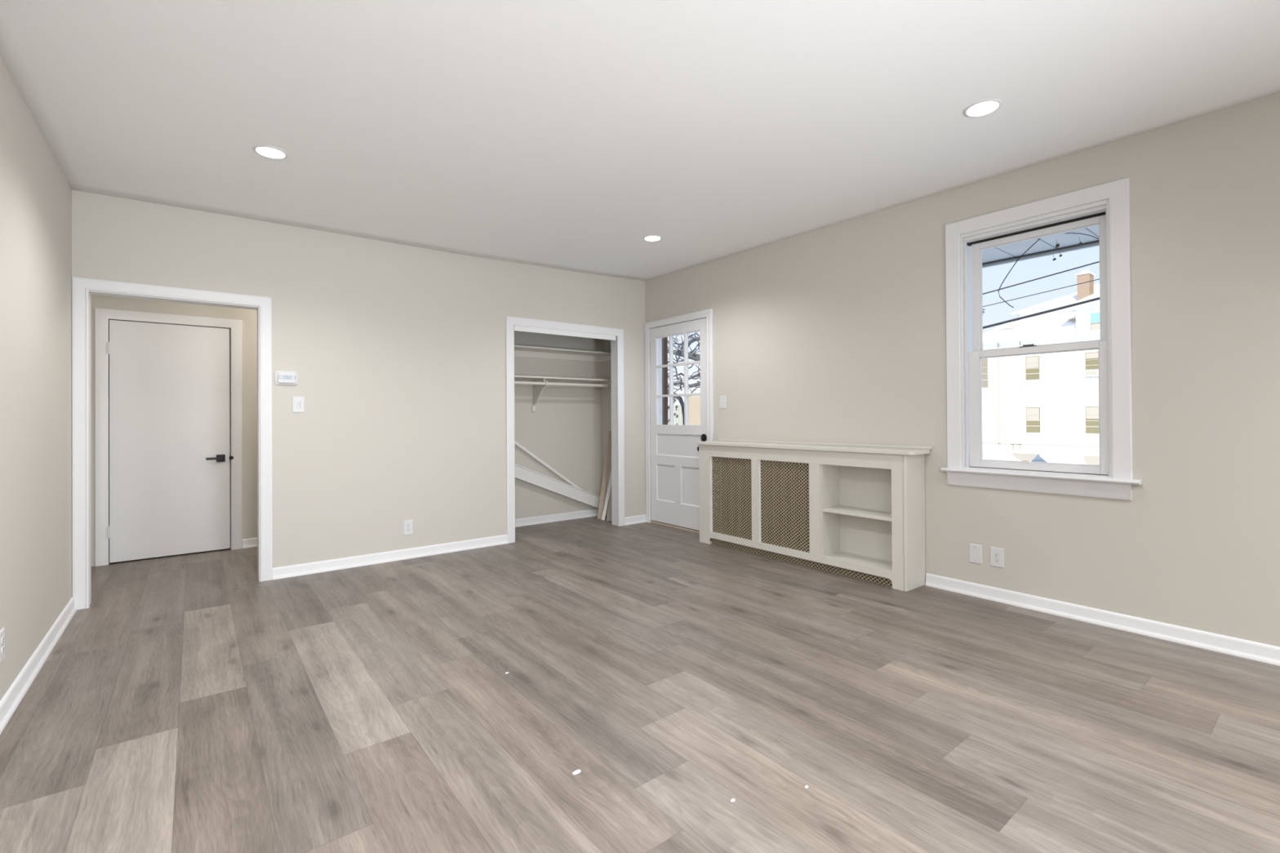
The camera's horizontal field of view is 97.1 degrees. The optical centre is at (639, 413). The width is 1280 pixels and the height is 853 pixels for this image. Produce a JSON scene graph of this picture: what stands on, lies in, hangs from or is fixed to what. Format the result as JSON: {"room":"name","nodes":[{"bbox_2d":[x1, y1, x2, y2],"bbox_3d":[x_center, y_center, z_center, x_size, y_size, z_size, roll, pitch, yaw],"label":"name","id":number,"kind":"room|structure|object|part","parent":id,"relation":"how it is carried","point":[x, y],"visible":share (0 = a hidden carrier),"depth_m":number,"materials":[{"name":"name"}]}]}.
{"room":"empty living room","nodes":[
{"label":"empty living room","id":0,"kind":"room"},
{"bbox_2d":[0,55,71,701],"bbox_3d":[-1.003,-0.223,0.128,0.200,2.860,8.639,0,0,-38],"label":"wall","id":1,"kind":"structure","parent":0,"point":[36,194],"depth_m":2.67,"materials":[{"name":"beige paint"}]},
{"bbox_2d":[0,626,4,662],"bbox_3d":[-2.544,0.924,2.254,0.008,0.124,0.078,0,0,-38],"label":"wall outlet","id":2,"kind":"object","parent":1,"relation":"attached to","point":[2,630],"visible":1,"depth_m":2.25,"materials":[{"name":"white plastic"}]},
{"bbox_2d":[1,635,4,644],"bbox_3d":[-2.542,0.904,2.255,0.003,0.028,0.034,0,0,-38],"label":"receptacle","id":3,"kind":"object","parent":2,"relation":"attached to","point":[2,637],"depth_m":2.26,"materials":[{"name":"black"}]},
{"bbox_2d":[1,645,4,654],"bbox_3d":[-2.542,0.944,2.255,0.003,0.028,0.034,0,0,-38],"label":"receptacle","id":4,"kind":"object","parent":2,"relation":"attached to","point":[2,646],"depth_m":2.26,"materials":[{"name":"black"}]},
{"bbox_2d":[0,597,76,734],"bbox_3d":[-0.967,1.165,0.267,0.024,0.084,8.435,0,0,-38],"label":"baseboard","id":5,"kind":"structure","parent":1,"relation":"attached to","point":[11,700],"depth_m":2.65,"materials":[{"name":"white paint"}]},
{"bbox_2d":[90,294,257,566],"bbox_3d":[-3.588,-0.178,5.438,2.900,2.860,0.120,0,0,-38],"label":"wall","id":6,"kind":"structure","parent":0,"point":[248,317],"depth_m":5.27,"materials":[{"name":"beige paint"}]},
{"bbox_2d":[94,307,242,566],"bbox_3d":[-4.111,0.190,4.977,0.990,2.124,0.170,0,0,-38],"label":"door","id":7,"kind":"structure","parent":6,"relation":"in","point":[168,387],"depth_m":4.93,"materials":[{"name":"white paint"}]},
{"bbox_3d":[-3.846,0.406,5.110,0.122,0.021,0.054,0,0,-38],"label":"lever","id":8,"kind":"part","parent":7,"relation":"part of","materials":[{"name":"black metal"}]},
{"bbox_2d":[242,537,257,548],"bbox_3d":[-3.103,1.208,5.715,1.500,0.084,0.024,0,0,-38],"label":"baseboard","id":9,"kind":"structure","parent":6,"relation":"attached to","point":[251,542],"depth_m":5.28,"materials":[{"name":"white paint"}]},
{"bbox_2d":[71,190,645,568],"bbox_3d":[-2.271,-0.191,4.705,6.260,2.860,0.120,0,0,-38],"label":"wall","id":10,"kind":"structure","parent":0,"point":[397,352],"depth_m":4.68,"materials":[{"name":"beige paint"}]},
{"bbox_2d":[71,276,272,609],"bbox_3d":[-3.211,0.186,3.951,1.064,2.111,0.144,0,0,-38],"label":"trim","id":11,"kind":"structure","parent":10,"relation":"attached to","point":[82,288],"depth_m":3.67,"materials":[{"name":"white paint"}]},
{"bbox_2d":[274,370,297,385],"bbox_3d":[-2.680,-0.270,4.287,0.150,0.108,0.030,0,0,-38],"label":"thermostat","id":12,"kind":"object","parent":10,"relation":"attached to","point":[281,377],"visible":1,"depth_m":4.28,"materials":[{"name":"white plastic"}]},
{"bbox_2d":[292,395,304,412],"bbox_3d":[-2.622,-0.071,4.341,0.080,0.124,0.013,0,0,-38],"label":"light switch","id":13,"kind":"object","parent":10,"relation":"attached to","point":[298,402],"visible":1,"depth_m":4.34,"materials":[{"name":"white plastic"}]},
{"bbox_3d":[-2.623,-0.071,4.342,0.034,0.068,0.002,0,0,-38],"label":"switch frame","id":14,"kind":"part","parent":13,"relation":"part of","materials":[{"name":"white plastic"}]},
{"bbox_2d":[403,520,413,535],"bbox_3d":[-1.984,0.976,4.837,0.078,0.124,0.008,0,0,-38],"label":"wall outlet","id":15,"kind":"object","parent":10,"relation":"attached to","point":[407,525],"visible":1,"depth_m":4.83,"materials":[{"name":"white plastic"}]},
{"bbox_2d":[272,514,646,579],"bbox_3d":[-1.333,1.195,5.339,3.601,0.084,0.024,0,0,-38],"label":"baseboard","id":16,"kind":"structure","parent":10,"relation":"attached to","point":[298,570],"depth_m":4.74,"materials":[{"name":"white paint"}]},
{"bbox_2d":[505,315,624,543],"bbox_3d":[-0.765,0.150,5.880,1.397,2.172,0.144,0,0,-38],"label":"trim","id":17,"kind":"structure","parent":10,"relation":"attached to","point":[615,335],"depth_m":5.97,"materials":[{"name":"white paint"}]},
{"bbox_2d":[514,330,602,519],"bbox_3d":[-1.204,-0.188,6.420,2.060,2.860,0.100,0,0,-38],"label":"wall","id":18,"kind":"structure","parent":0,"point":[564,430],"depth_m":6.55,"materials":[{"name":"beige paint"}]},
{"bbox_2d":[531,378,547,411],"bbox_3d":[-1.102,-0.204,6.233,0.044,0.354,0.318,0,0,-38],"label":"rod bracket","id":19,"kind":"object","parent":18,"relation":"attached to","point":[537,390],"visible":0.98,"depth_m":6.27,"materials":[{"name":"white paint"}]},
{"bbox_2d":[514,381,611,387],"bbox_3d":[-1.057,-0.327,6.110,1.901,0.034,0.034,0,0,-38],"label":"closet rod","id":20,"kind":"object","parent":19,"relation":"attached to","point":[515,382],"visible":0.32,"depth_m":6.26,"materials":[{"name":"white paint"}]},
{"bbox_2d":[514,440,580,488],"bbox_3d":[-1.269,0.401,6.253,1.466,1.045,0.012,0,0,-38],"label":"trim strip","id":21,"kind":"object","parent":18,"relation":"attached to","point":[517,444],"visible":0.56,"depth_m":6.40,"materials":[{"name":"white wood"}]},
{"bbox_2d":[515,463,599,508],"bbox_3d":[-1.166,0.720,6.298,1.817,0.855,0.019,0,0,-38],"label":"board","id":22,"kind":"object","parent":18,"relation":"attached to","point":[523,473],"visible":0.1,"depth_m":6.46,"materials":[{"name":"white wood"}]},
{"bbox_2d":[515,508,603,527],"bbox_3d":[-1.210,1.200,6.322,1.925,0.084,0.024,0,0,-38],"label":"baseboard","id":23,"kind":"structure","parent":18,"relation":"attached to","point":[590,513],"depth_m":6.51,"materials":[{"name":"white paint"}]},
{"bbox_2d":[514,345,610,362],"bbox_3d":[-1.135,-0.675,6.224,1.922,0.085,0.300,0,0,-38],"label":"closet shelf","id":24,"kind":"object","parent":18,"relation":"attached to","point":[519,350],"visible":0.41,"depth_m":6.46,"materials":[{"name":"white paint"}]},
{"bbox_2d":[514,375,611,387],"bbox_3d":[-1.128,-0.357,6.217,1.922,0.085,0.314,0,0,-38],"label":"closet shelf","id":25,"kind":"object","parent":18,"relation":"attached to","point":[517,378],"visible":0.37,"depth_m":6.45,"materials":[{"name":"white paint"}]},
{"bbox_2d":[601,339,611,515],"bbox_3d":[-0.239,-0.192,6.750,0.135,2.860,0.576,0,0,-38],"label":"wall","id":26,"kind":"structure","parent":0,"point":[606,344],"depth_m":6.86,"materials":[{"name":"beige paint"}]},
{"bbox_2d":[0,515,1279,852],"bbox_3d":[0.136,1.210,2.005,6.524,0.001,10.200,0,0,-38],"label":"floor","id":27,"kind":"structure","parent":0,"point":[197,704],"depth_m":2.25,"materials":[{"name":"grey laminate"}]},
{"bbox_2d":[572,769,581,774],"bbox_3d":[-0.213,1.210,1.908,0.031,0.002,0.016,0,0,-38],"label":"chip","id":28,"kind":"object","parent":27,"relation":"on","point":[577,771],"visible":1,"depth_m":1.91,"materials":[{"name":"white"}]},
{"bbox_2d":[597,431,611,519],"bbox_3d":[-0.409,0.721,6.673,0.216,1.033,0.039,0,0,-35],"label":"board","id":29,"kind":"object","parent":27,"relation":"on","point":[609,441],"visible":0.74,"depth_m":6.66,"materials":[{"name":"beige wood"}]},
{"bbox_2d":[601,471,611,520],"bbox_3d":[-0.364,0.904,6.592,0.196,0.664,0.039,0,0,-35],"label":"board","id":30,"kind":"object","parent":27,"relation":"on","point":[607,496],"visible":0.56,"depth_m":6.57,"materials":[{"name":"white wood"}]},
{"bbox_2d":[606,487,612,521],"bbox_3d":[-0.314,0.934,6.523,0.160,0.605,0.052,0,0,-38],"label":"board","id":31,"kind":"object","parent":27,"relation":"on","point":[609,517],"visible":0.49,"depth_m":6.50,"materials":[{"name":"beige wood"}]},
{"bbox_2d":[721,458,809,552],"bbox_3d":[1.133,0.820,4.960,0.120,0.800,1.040,0,0,-38],"label":"radiator","id":32,"kind":"object","parent":27,"relation":"on","point":[724,459],"visible":0.18,"depth_m":4.91,"materials":[{"name":"black metal"}]},
{"bbox_2d":[697,439,932,591],"bbox_3d":[1.297,0.728,4.679,0.284,0.978,2.070,0,0,-38],"label":"radiator cover","id":33,"kind":"object","parent":27,"relation":"on","point":[866,504],"visible":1,"depth_m":4.41,"materials":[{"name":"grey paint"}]},
{"bbox_3d":[0.684,0.760,5.492,0.239,0.930,0.018,0,0,-38],"label":"panel","id":34,"kind":"part","parent":33,"relation":"part of","materials":[{"name":"grey paint"}]},
{"bbox_2d":[711,456,751,539],"bbox_3d":[0.830,0.750,5.120,0.002,0.725,0.525,0,0,-38],"label":"grille","id":35,"kind":"object","parent":33,"relation":"attached to","point":[715,534],"depth_m":5.12,"materials":[{"name":"brown metal"}]},
{"bbox_2d":[760,460,809,552],"bbox_3d":[1.191,0.745,4.662,0.002,0.725,0.530,0,0,-38],"label":"grille","id":36,"kind":"object","parent":33,"relation":"attached to","point":[764,544],"depth_m":4.65,"materials":[{"name":"brown metal"}]},
{"bbox_2d":[822,505,891,521],"bbox_3d":[1.673,0.740,4.217,0.232,0.024,0.556,0,0,-38],"label":"shelf","id":37,"kind":"object","parent":33,"relation":"attached to","point":[863,511],"depth_m":4.23,"materials":[{"name":"grey paint"}]},
{"bbox_3d":[1.811,0.745,3.853,0.024,0.930,0.021,0,0,-38],"label":"corner post","id":38,"kind":"part","parent":33,"relation":"part of","materials":[{"name":"grey paint"}]},
{"bbox_3d":[1.916,0.744,3.932,0.237,0.930,0.023,0,0,-38],"label":"panel","id":39,"kind":"part","parent":33,"relation":"part of","materials":[{"name":"grey paint"}]},
{"bbox_2d":[0,0,1279,280],"bbox_3d":[0.838,-1.535,1.720,4.769,0.155,8.539,0,0,-38],"label":"ceiling","id":40,"kind":"structure","parent":0,"point":[565,135],"depth_m":2.66,"materials":[{"name":"white paint"}]},
{"bbox_2d":[253,144,288,159],"bbox_3d":[-2.038,-1.444,3.119,0.164,0.010,0.164,0,0,-38],"label":"recessed light","id":41,"kind":"object","parent":40,"relation":"in","point":[271,152],"visible":1,"depth_m":3.11,"materials":[{"name":"white plastic"}]},
{"bbox_2d":[256,146,284,157],"bbox_3d":[-2.038,-1.444,3.119,0.133,0.006,0.133,0,0,-38],"label":"diffuser","id":42,"kind":"object","parent":41,"relation":"attached to","point":[268,152],"depth_m":3.11,"materials":[{"name":"white plastic"}]},
{"bbox_2d":[643,235,662,241],"bbox_3d":[0.106,-1.489,4.794,0.164,0.010,0.164,0,0,-38],"label":"recessed light","id":43,"kind":"object","parent":40,"relation":"in","point":[650,237],"visible":1,"depth_m":4.78,"materials":[{"name":"white plastic"}]},
{"bbox_2d":[644,235,660,240],"bbox_3d":[0.106,-1.489,4.794,0.133,0.006,0.133,0,0,-38],"label":"diffuser","id":44,"kind":"object","parent":43,"relation":"attached to","point":[646,237],"depth_m":4.78,"materials":[{"name":"white plastic"}]},
{"bbox_2d":[963,98,1002,117],"bbox_3d":[1.675,-1.495,2.765,0.164,0.010,0.164,0,0,-38],"label":"recessed light","id":45,"kind":"object","parent":40,"relation":"in","point":[985,107],"visible":1,"depth_m":2.76,"materials":[{"name":"white plastic"}]},
{"bbox_2d":[966,101,998,115],"bbox_3d":[1.675,-1.495,2.765,0.133,0.006,0.133,0,0,-38],"label":"diffuser","id":46,"kind":"object","parent":45,"relation":"attached to","point":[980,108],"depth_m":2.76,"materials":[{"name":"white plastic"}]},
{"bbox_2d":[644,92,1279,647],"bbox_3d":[2.337,-0.224,3.755,0.200,2.860,10.200,0,0,-38],"label":"wall","id":47,"kind":"structure","parent":0,"point":[836,333],"depth_m":3.17,"materials":[{"name":"beige paint"}]},
{"bbox_2d":[644,308,713,533],"bbox_3d":[0.445,0.093,6.085,0.246,2.274,1.065,0,0,-38],"label":"door","id":48,"kind":"structure","parent":47,"relation":"in","point":[672,451],"depth_m":6.09,"materials":[{"name":"white paint"}]},
{"bbox_2d":[720,395,725,408],"bbox_3d":[0.804,-0.113,5.523,0.018,0.124,0.078,0,0,-38],"label":"light switch","id":49,"kind":"object","parent":47,"relation":"attached to","point":[722,398],"visible":1,"depth_m":5.52,"materials":[{"name":"white plastic"}]},
{"bbox_2d":[968,543,982,564],"bbox_3d":[2.219,0.926,3.739,0.006,0.124,0.078,0,0,-38],"label":"blank wall plate","id":50,"kind":"object","parent":47,"relation":"attached to","point":[975,550],"visible":1,"depth_m":3.74,"materials":[{"name":"white plastic"}]},
{"bbox_2d":[990,546,1004,568],"bbox_3d":[2.297,0.924,3.639,0.008,0.124,0.078,0,0,-38],"label":"wall outlet","id":51,"kind":"object","parent":47,"relation":"attached to","point":[997,554],"visible":1,"depth_m":3.63,"materials":[{"name":"white plastic"}]},
{"bbox_2d":[993,551,999,556],"bbox_3d":[2.295,0.905,3.638,0.003,0.028,0.034,0,0,-38],"label":"receptacle","id":52,"kind":"object","parent":51,"relation":"attached to","point":[995,553],"depth_m":3.64,"materials":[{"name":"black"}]},
{"bbox_2d":[993,558,999,562],"bbox_3d":[2.295,0.944,3.637,0.003,0.028,0.034,0,0,-38],"label":"receptacle","id":53,"kind":"object","parent":51,"relation":"attached to","point":[995,560],"depth_m":3.64,"materials":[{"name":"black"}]},
{"bbox_2d":[940,177,1141,500],"bbox_3d":[2.470,-0.409,3.542,0.253,1.784,1.036,0,0,-38],"label":"window","id":54,"kind":"structure","parent":47,"relation":"in","point":[1106,206],"depth_m":3.45,"materials":[{"name":"white paint"}]},
{"bbox_3d":[2.468,-0.033,3.542,0.030,0.774,0.742,0,0,-38],"label":"sash","id":55,"kind":"part","parent":54,"relation":"part of","materials":[{"name":"white paint"}]},
{"bbox_3d":[2.497,-0.771,3.575,0.030,0.769,0.722,0,0,-38],"label":"sash","id":56,"kind":"part","parent":54,"relation":"part of","materials":[{"name":"white paint"}]},
{"bbox_2d":[982,225,1099,268],"bbox_3d":[3.256,-1.432,3.983,1.510,0.134,4.600,0,0,-38],"label":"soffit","id":57,"kind":"structure","parent":47,"relation":"attached to","point":[1046,246],"depth_m":4.72,"materials":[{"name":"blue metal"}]},
{"bbox_2d":[998,232,1098,307],"bbox_3d":[3.235,-1.146,4.457,0.015,0.545,0.739,0,0,-38],"label":"vine","id":58,"kind":"object","parent":57,"relation":"hanging from","point":[1057,245],"visible":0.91,"depth_m":4.55,"materials":[{"name":"grey"}]},
{"bbox_3d":[3.107,-1.144,4.617,0.007,0.545,0.329,0,0,-38],"label":"stem","id":59,"kind":"part","parent":58,"relation":"part of","materials":[{"name":"grey"}]},
{"bbox_3d":[3.334,-1.335,4.329,0.006,0.170,0.412,0,0,-38],"label":"stem","id":60,"kind":"part","parent":58,"relation":"part of","materials":[{"name":"grey"}]},
{"bbox_2d":[924,573,1279,666],"bbox_3d":[3.009,1.154,2.725,0.024,0.084,7.372,0,0,-38],"label":"baseboard","id":61,"kind":"structure","parent":47,"relation":"attached to","point":[1261,652],"depth_m":3.15,"materials":[{"name":"white paint"}]},
{"label":"outside","id":62,"kind":"structure","parent":0,"visible":0},
{"bbox_3d":[26.898,3.085,46.647,220.000,0.200,200.000,0,0,-38],"label":"ground","id":63,"kind":"structure","parent":62,"visible":0},
{"bbox_2d":[662,337,667,424],"bbox_3d":[0.592,-0.179,13.882,0.120,6.300,0.153,0,0,-38],"label":"porch post","id":64,"kind":"object","parent":63,"relation":"on","point":[664,340],"visible":0.29,"depth_m":13.82,"materials":[{"name":"brown"}]},
{"bbox_2d":[668,404,683,425],"bbox_3d":[1.673,1.338,20.517,0.030,3.325,1.870,0,0,-38],"label":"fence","id":65,"kind":"object","parent":63,"relation":"on","point":[678,420],"visible":0.06,"depth_m":20.83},
{"bbox_2d":[667,332,700,425],"bbox_3d":[1.103,-0.059,16.127,2.082,6.078,5.435,0,0,0],"label":"bare tree","id":66,"kind":"object","parent":63,"relation":"on","point":[695,357],"visible":0.37,"depth_m":14.64,"materials":[{"name":"grey plant"}]},
{"bbox_2d":[688,395,700,425],"bbox_3d":[2.166,1.286,10.419,0.300,3.313,3.358,0,0,-38],"label":"wall","id":67,"kind":"structure","parent":63,"relation":"on","point":[694,401],"depth_m":11.52,"materials":[{"name":"beige paint"}]},
{"bbox_2d":[1010,453,1039,461],"bbox_3d":[17.208,1.948,25.260,0.300,0.342,1.086,0,0,-38],"label":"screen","id":68,"kind":"object","parent":63,"relation":"on","point":[1020,456],"visible":0.82,"depth_m":25.16,"materials":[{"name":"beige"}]},
{"bbox_2d":[982,269,1100,464],"bbox_3d":[33.648,-2.893,31.814,13.750,11.838,24.500,0,0,-38],"label":"house","id":69,"kind":"structure","parent":63,"relation":"on","point":[1045,405],"depth_m":34.13,"materials":[{"name":"white"}]},
{"bbox_2d":[1026,356,1038,368],"bbox_3d":[23.829,-3.114,34.337,0.009,0.672,0.656,0,0,-38],"label":"blind","id":70,"kind":"object","parent":69,"relation":"hanging from","point":[1031,362],"depth_m":34.33,"materials":[{"name":"beige fabric"}]},
{"bbox_2d":[1026,408,1039,420],"bbox_3d":[23.850,0.029,34.318,0.009,0.759,0.662,0,0,-38],"label":"blind","id":71,"kind":"object","parent":69,"relation":"hanging from","point":[1032,414],"depth_m":34.32,"materials":[{"name":"beige fabric"}]},
{"bbox_2d":[1084,368,1098,377],"bbox_3d":[25.505,-2.292,31.902,0.319,0.388,0.656,0,0,-38],"label":"air conditioner","id":72,"kind":"object","parent":69,"relation":"attached to","point":[1087,373],"visible":0.89,"depth_m":31.81,"materials":[{"name":"white plastic"}]},
{"bbox_3d":[25.388,-2.298,31.814,0.025,0.250,0.488,0,0,-38],"label":"vent panel","id":73,"kind":"part","parent":72,"relation":"part of","materials":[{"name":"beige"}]},
{"bbox_2d":[1085,352,1097,359],"bbox_3d":[25.652,-3.292,32.024,0.009,0.314,0.650,0,0,-38],"label":"blind","id":74,"kind":"object","parent":69,"relation":"hanging from","point":[1088,355],"depth_m":32.06,"materials":[{"name":"beige fabric"}]},
{"bbox_2d":[1085,407,1098,418],"bbox_3d":[25.669,-0.038,32.011,0.009,0.646,0.662,0,0,-38],"label":"blind","id":75,"kind":"object","parent":69,"relation":"hanging from","point":[1091,412],"depth_m":32.04,"materials":[{"name":"beige"}]},
{"bbox_2d":[1090,323,1100,330],"bbox_3d":[25.610,-4.865,31.649,0.009,0.371,0.588,0,0,-38],"label":"blind","id":76,"kind":"object","parent":69,"relation":"hanging from","point":[1094,326],"depth_m":31.72,"materials":[{"name":"beige fabric"}]},
{"bbox_2d":[1031,454,1066,463],"bbox_3d":[16.271,2.265,23.042,2.080,1.317,1.498,0,0,-38],"label":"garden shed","id":77,"kind":"object","parent":63,"relation":"on","point":[1037,459],"visible":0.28,"depth_m":22.23,"materials":[{"name":"blue"}]},
{"bbox_2d":[1082,455,1099,465],"bbox_3d":[18.823,2.129,23.212,0.300,0.782,0.978,0,0,-38],"label":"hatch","id":78,"kind":"object","parent":63,"relation":"on","point":[1088,460],"visible":0.29,"depth_m":23.26,"materials":[{"name":"beige"}]},
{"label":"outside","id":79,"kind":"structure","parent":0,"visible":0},
{"bbox_2d":[982,261,1099,294],"bbox_3d":[10.793,-3.721,15.374,0.036,1.797,13.671,0,0,-38],"label":"cable","id":80,"kind":"object","parent":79,"point":[1097,261],"visible":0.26,"depth_m":15.23,"materials":[{"name":"grey plastic"}]},
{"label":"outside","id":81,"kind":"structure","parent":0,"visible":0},
{"bbox_2d":[982,278,1099,306],"bbox_3d":[11.993,-3.685,17.082,0.024,1.578,15.185,0,0,-38],"label":"cable","id":82,"kind":"object","parent":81,"point":[1099,278],"visible":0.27,"depth_m":16.95,"materials":[{"name":"grey plastic"}]},
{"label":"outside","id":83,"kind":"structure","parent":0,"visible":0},
{"bbox_2d":[982,297,1099,328],"bbox_3d":[9.595,-2.458,13.666,0.064,1.867,12.160,0,0,-38],"label":"cable","id":84,"kind":"object","parent":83,"point":[1097,298],"visible":0.27,"depth_m":13.56,"materials":[{"name":"grey plastic"}]}
]}

